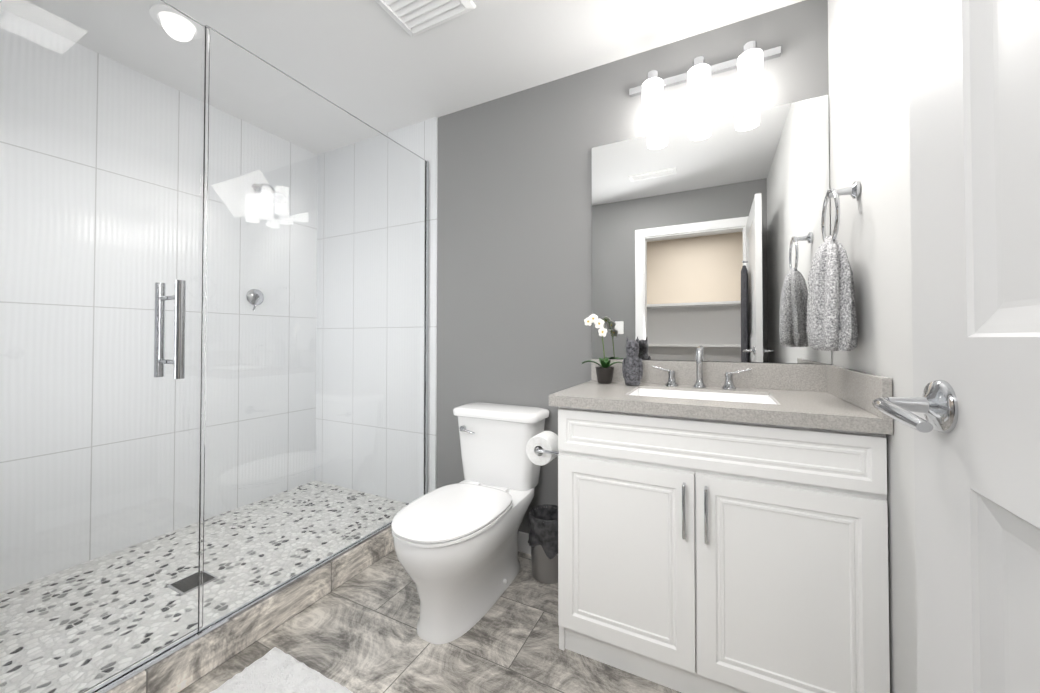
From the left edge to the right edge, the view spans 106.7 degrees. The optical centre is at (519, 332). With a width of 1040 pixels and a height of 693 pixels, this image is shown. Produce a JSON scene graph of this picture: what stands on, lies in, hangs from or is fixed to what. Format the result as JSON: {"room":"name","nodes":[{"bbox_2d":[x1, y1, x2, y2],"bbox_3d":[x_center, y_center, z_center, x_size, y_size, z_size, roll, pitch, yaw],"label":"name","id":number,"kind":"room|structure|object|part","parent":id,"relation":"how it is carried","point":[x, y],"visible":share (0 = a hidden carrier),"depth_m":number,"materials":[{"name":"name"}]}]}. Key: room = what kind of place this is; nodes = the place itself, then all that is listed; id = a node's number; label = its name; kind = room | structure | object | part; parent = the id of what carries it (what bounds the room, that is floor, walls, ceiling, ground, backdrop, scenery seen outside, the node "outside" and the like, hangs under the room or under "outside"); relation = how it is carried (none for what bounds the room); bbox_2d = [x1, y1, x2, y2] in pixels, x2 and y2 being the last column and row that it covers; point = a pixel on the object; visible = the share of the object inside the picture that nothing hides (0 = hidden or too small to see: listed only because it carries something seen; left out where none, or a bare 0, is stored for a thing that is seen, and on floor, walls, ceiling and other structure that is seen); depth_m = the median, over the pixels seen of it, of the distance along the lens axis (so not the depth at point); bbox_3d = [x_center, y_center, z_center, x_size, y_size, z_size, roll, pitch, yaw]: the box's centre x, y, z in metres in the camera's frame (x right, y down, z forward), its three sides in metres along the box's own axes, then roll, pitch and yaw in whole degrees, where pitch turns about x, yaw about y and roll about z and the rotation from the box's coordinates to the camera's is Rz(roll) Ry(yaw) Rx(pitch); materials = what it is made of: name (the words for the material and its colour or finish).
{"room":"bathroom","nodes":[
{"label":"bathroom","id":0,"kind":"room"},
{"bbox_2d":[179,550,680,692],"bbox_3d":[-0.680,1.152,0.315,3.700,0.100,3.830,0,-1,27],"label":"floor","id":1,"kind":"structure","parent":0,"point":[357,633],"depth_m":1.37,"materials":[{"name":"tile"}]},
{"bbox_2d":[107,527,394,692],"bbox_3d":[-0.960,1.056,1.423,0.029,0.125,1.900,0,-1,27],"label":"curb","id":2,"kind":"object","parent":1,"relation":"on","point":[184,667],"visible":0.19,"depth_m":1.39,"materials":[{"name":"tile"}]},
{"bbox_2d":[85,629,197,692],"bbox_3d":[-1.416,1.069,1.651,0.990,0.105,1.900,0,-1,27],"label":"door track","id":3,"kind":"structure","parent":2,"relation":"on","point":[139,662],"depth_m":1.19,"materials":[{"name":"metal"}]},
{"bbox_2d":[0,0,428,692],"bbox_3d":[-0.979,-0.017,1.449,0.157,2.020,1.876,0,-1,27],"label":"glass","id":4,"kind":"object","parent":2,"relation":"on","point":[214,260],"visible":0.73,"depth_m":1.23,"materials":[{"name":"clear glass"}]},
{"bbox_3d":[-1.223,-0.034,0.962,0.010,2.000,0.751,0,-1,27],"label":"door panel","id":5,"kind":"part","parent":4,"relation":"part of","materials":[{"name":"clear glass"}]},
{"bbox_3d":[-1.098,-0.010,1.212,0.157,0.300,0.025,0,-1,27],"label":"handle","id":6,"kind":"part","parent":4,"relation":"part of","materials":[{"name":"silver metal"}]},
{"bbox_3d":[-0.800,-0.018,1.781,0.010,2.008,1.122,0,-1,27],"label":"fixed panel","id":7,"kind":"part","parent":4,"relation":"part of","materials":[{"name":"clear glass"}]},
{"bbox_2d":[210,647,352,692],"bbox_3d":[-0.820,1.092,0.886,0.500,0.030,0.825,0,-1,27],"label":"bath mat","id":8,"kind":"object","parent":1,"relation":"on","point":[275,670],"visible":1,"depth_m":1.22,"materials":[{"name":"white fabric"}]},
{"bbox_2d":[391,402,548,643],"bbox_3d":[-0.221,0.745,1.675,0.464,0.753,0.789,0,-1,27],"label":"toilet","id":9,"kind":"object","parent":1,"relation":"on","point":[456,548],"visible":1,"depth_m":1.54,"materials":[{"name":"white ceramic"}]},
{"bbox_3d":[-0.262,0.711,1.561,0.384,0.033,0.548,0,-1,27],"label":"seat lid","id":10,"kind":"part","parent":9,"relation":"part of","materials":[{"name":"white ceramic"}]},
{"bbox_3d":[-0.215,0.926,1.651,0.374,0.392,0.741,0,-1,27],"label":"bowl","id":11,"kind":"part","parent":9,"relation":"part of","materials":[{"name":"white ceramic"}]},
{"bbox_3d":[-0.097,0.556,1.927,0.464,0.367,0.228,0,-1,27],"label":"tank","id":12,"kind":"part","parent":9,"relation":"part of","materials":[{"name":"white ceramic"}]},
{"bbox_2d":[528,504,557,583],"bbox_3d":[0.134,0.980,1.811,0.202,0.287,0.201,0,-1,27],"label":"trash can","id":13,"kind":"object","parent":1,"relation":"on","point":[543,532],"visible":0.71,"depth_m":1.73,"materials":[{"name":"silver metal"}]},
{"bbox_2d":[526,347,892,692],"bbox_3d":[0.554,0.585,1.421,1.070,1.066,0.559,0,-1,27],"label":"bathroom vanity","id":14,"kind":"object","parent":1,"relation":"on","point":[722,527],"visible":1,"depth_m":1.14,"materials":[{"name":"white painted wood"},{"name":"stone countertop"},{"name":"chrome"}]},
{"bbox_2d":[549,380,892,434],"bbox_3d":[0.629,0.237,1.395,0.908,0.038,0.548,0,-1,27],"label":"countertop","id":15,"kind":"structure","parent":14,"relation":"on","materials":[{"name":"grey stone"}]},
{"bbox_2d":[582,314,621,383],"bbox_3d":[0.372,0.068,1.719,0.180,0.307,0.138,0,-1,27],"label":"orchid","id":16,"kind":"object","parent":15,"relation":"on","point":[604,371],"visible":1,"depth_m":1.70,"materials":[{"name":"white plant"}]},
{"bbox_3d":[0.375,0.186,1.713,0.084,0.070,0.084,0,-1,27],"label":"pot","id":17,"kind":"part","parent":16,"relation":"part of","materials":[{"name":"grey"}]},
{"bbox_2d":[622,337,642,385],"bbox_3d":[0.473,0.117,1.631,0.086,0.206,0.071,0,-1,27],"label":"owl figurine","id":18,"kind":"object","parent":15,"relation":"on","point":[632,367],"visible":1,"depth_m":1.61,"materials":[{"name":"grey ceramic"}]},
{"bbox_2d":[652,347,751,389],"bbox_3d":[0.695,0.218,1.502,0.363,0.328,0.193,0,-1,27],"label":"faucet","id":19,"kind":"object","parent":15,"relation":"on","point":[671,384],"depth_m":1.55,"materials":[{"name":"silver metal"}]},
{"bbox_2d":[629,388,775,403],"bbox_3d":[0.637,0.304,1.385,0.458,0.153,0.288,0,-1,27],"label":"sink basin","id":20,"kind":"object","parent":15,"relation":"in","point":[753,397],"depth_m":1.49,"materials":[{"name":"white ceramic"}]},
{"bbox_2d":[163,0,803,133],"bbox_3d":[-0.680,-1.348,0.352,3.700,0.100,3.830,0,-1,27],"label":"ceiling","id":21,"kind":"structure","parent":0,"point":[374,64],"depth_m":1.70,"materials":[{"name":"white paint"}]},
{"bbox_2d":[375,0,475,36],"bbox_3d":[-0.392,-1.269,1.442,0.330,0.023,0.330,0,-1,27],"label":"ceiling vent","id":22,"kind":"object","parent":21,"relation":"in","point":[412,18],"visible":1,"depth_m":1.52,"materials":[{"name":"white"}]},
{"bbox_2d":[436,0,831,533],"bbox_3d":[-0.114,-0.071,2.135,3.100,2.400,0.100,0,-1,27],"label":"wall","id":23,"kind":"structure","parent":0,"point":[514,240],"depth_m":1.97,"materials":[{"name":"grey paint"}]},
{"bbox_2d":[384,117,437,492],"bbox_3d":[-0.962,-0.119,2.498,1.060,2.295,0.010,0,-1,27],"label":"wall tile","id":24,"kind":"structure","parent":23,"relation":"attached to","point":[419,139],"depth_m":2.27,"materials":[{"name":"white tile"}]},
{"bbox_2d":[518,531,530,554],"bbox_3d":[-0.065,1.077,2.029,0.943,0.100,0.013,0,-1,27],"label":"baseboard","id":25,"kind":"structure","parent":23,"relation":"attached to","point":[523,544],"depth_m":1.97,"materials":[{"name":"white"}]},
{"bbox_2d":[629,41,780,133],"bbox_3d":[0.737,-0.995,1.594,0.580,0.240,0.127,0,-1,27],"label":"sconce","id":26,"kind":"object","parent":23,"relation":"attached to","point":[748,63],"visible":1,"depth_m":1.54,"materials":[{"name":"white glass"}]},
{"bbox_3d":[0.568,-0.974,1.657,0.088,0.200,0.088,0,-1,27],"label":"lamp shade","id":27,"kind":"part","parent":26,"relation":"part of","materials":[{"name":"white glass"}]},
{"bbox_3d":[0.729,-0.975,1.576,0.088,0.200,0.088,0,-1,27],"label":"lamp shade","id":28,"kind":"part","parent":26,"relation":"part of","materials":[{"name":"white glass"}]},
{"bbox_3d":[0.889,-0.976,1.496,0.088,0.200,0.088,0,-1,27],"label":"lamp shade","id":29,"kind":"part","parent":26,"relation":"part of","materials":[{"name":"white glass"}]},
{"bbox_2d":[592,95,831,363],"bbox_3d":[0.750,-0.385,1.646,0.907,1.007,0.006,0,-1,27],"label":"mirror","id":30,"kind":"object","parent":23,"relation":"attached to","point":[707,238],"visible":0.93,"depth_m":1.61,"materials":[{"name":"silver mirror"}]},
{"bbox_2d":[591,359,892,418],"bbox_3d":[0.629,0.168,1.395,0.908,0.100,0.548,0,-1,27],"label":"backsplash","id":31,"kind":"structure","parent":23,"relation":"attached to","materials":[{"name":"grey stone"}]},
{"bbox_2d":[828,0,917,692],"bbox_3d":[0.757,-0.095,0.525,0.100,2.400,2.000,0,-1,27],"label":"wall","id":32,"kind":"structure","parent":0,"point":[869,145],"depth_m":0.99,"materials":[{"name":"white paint"}]},
{"bbox_2d":[807,181,859,350],"bbox_3d":[0.970,-0.201,1.202,0.121,0.509,0.237,0,-1,27],"label":"towel ring","id":33,"kind":"object","parent":32,"relation":"attached to","point":[832,325],"visible":1,"depth_m":1.14,"materials":[{"name":"grey fabric"}]},
{"bbox_2d":[807,235,857,350],"bbox_3d":[0.966,-0.122,1.203,0.112,0.352,0.237,0,-1,27],"label":"towel","id":34,"kind":"object","parent":33,"relation":"hanging from","point":[832,325],"depth_m":1.14,"materials":[{"name":"grey fabric"}]},
{"bbox_3d":[-1.009,-0.098,0.347,2.900,2.400,0.100,0,-1,27],"label":"wall","id":35,"kind":"structure","parent":0,"visible":0},
{"bbox_2d":[907,0,1039,692],"bbox_3d":[0.376,0.083,0.167,0.036,2.017,0.790,0,-1,27],"label":"door","id":36,"kind":"structure","parent":35,"relation":"in","point":[974,99],"depth_m":0.41,"materials":[{"name":"white wood"}]},
{"bbox_2d":[872,380,958,432],"bbox_3d":[0.500,0.086,0.415,0.171,0.062,0.142,0,-1,27],"label":"door handle","id":37,"kind":"object","parent":36,"relation":"attached to","point":[936,403],"depth_m":0.45,"materials":[{"name":"silver metal"}]}
]}

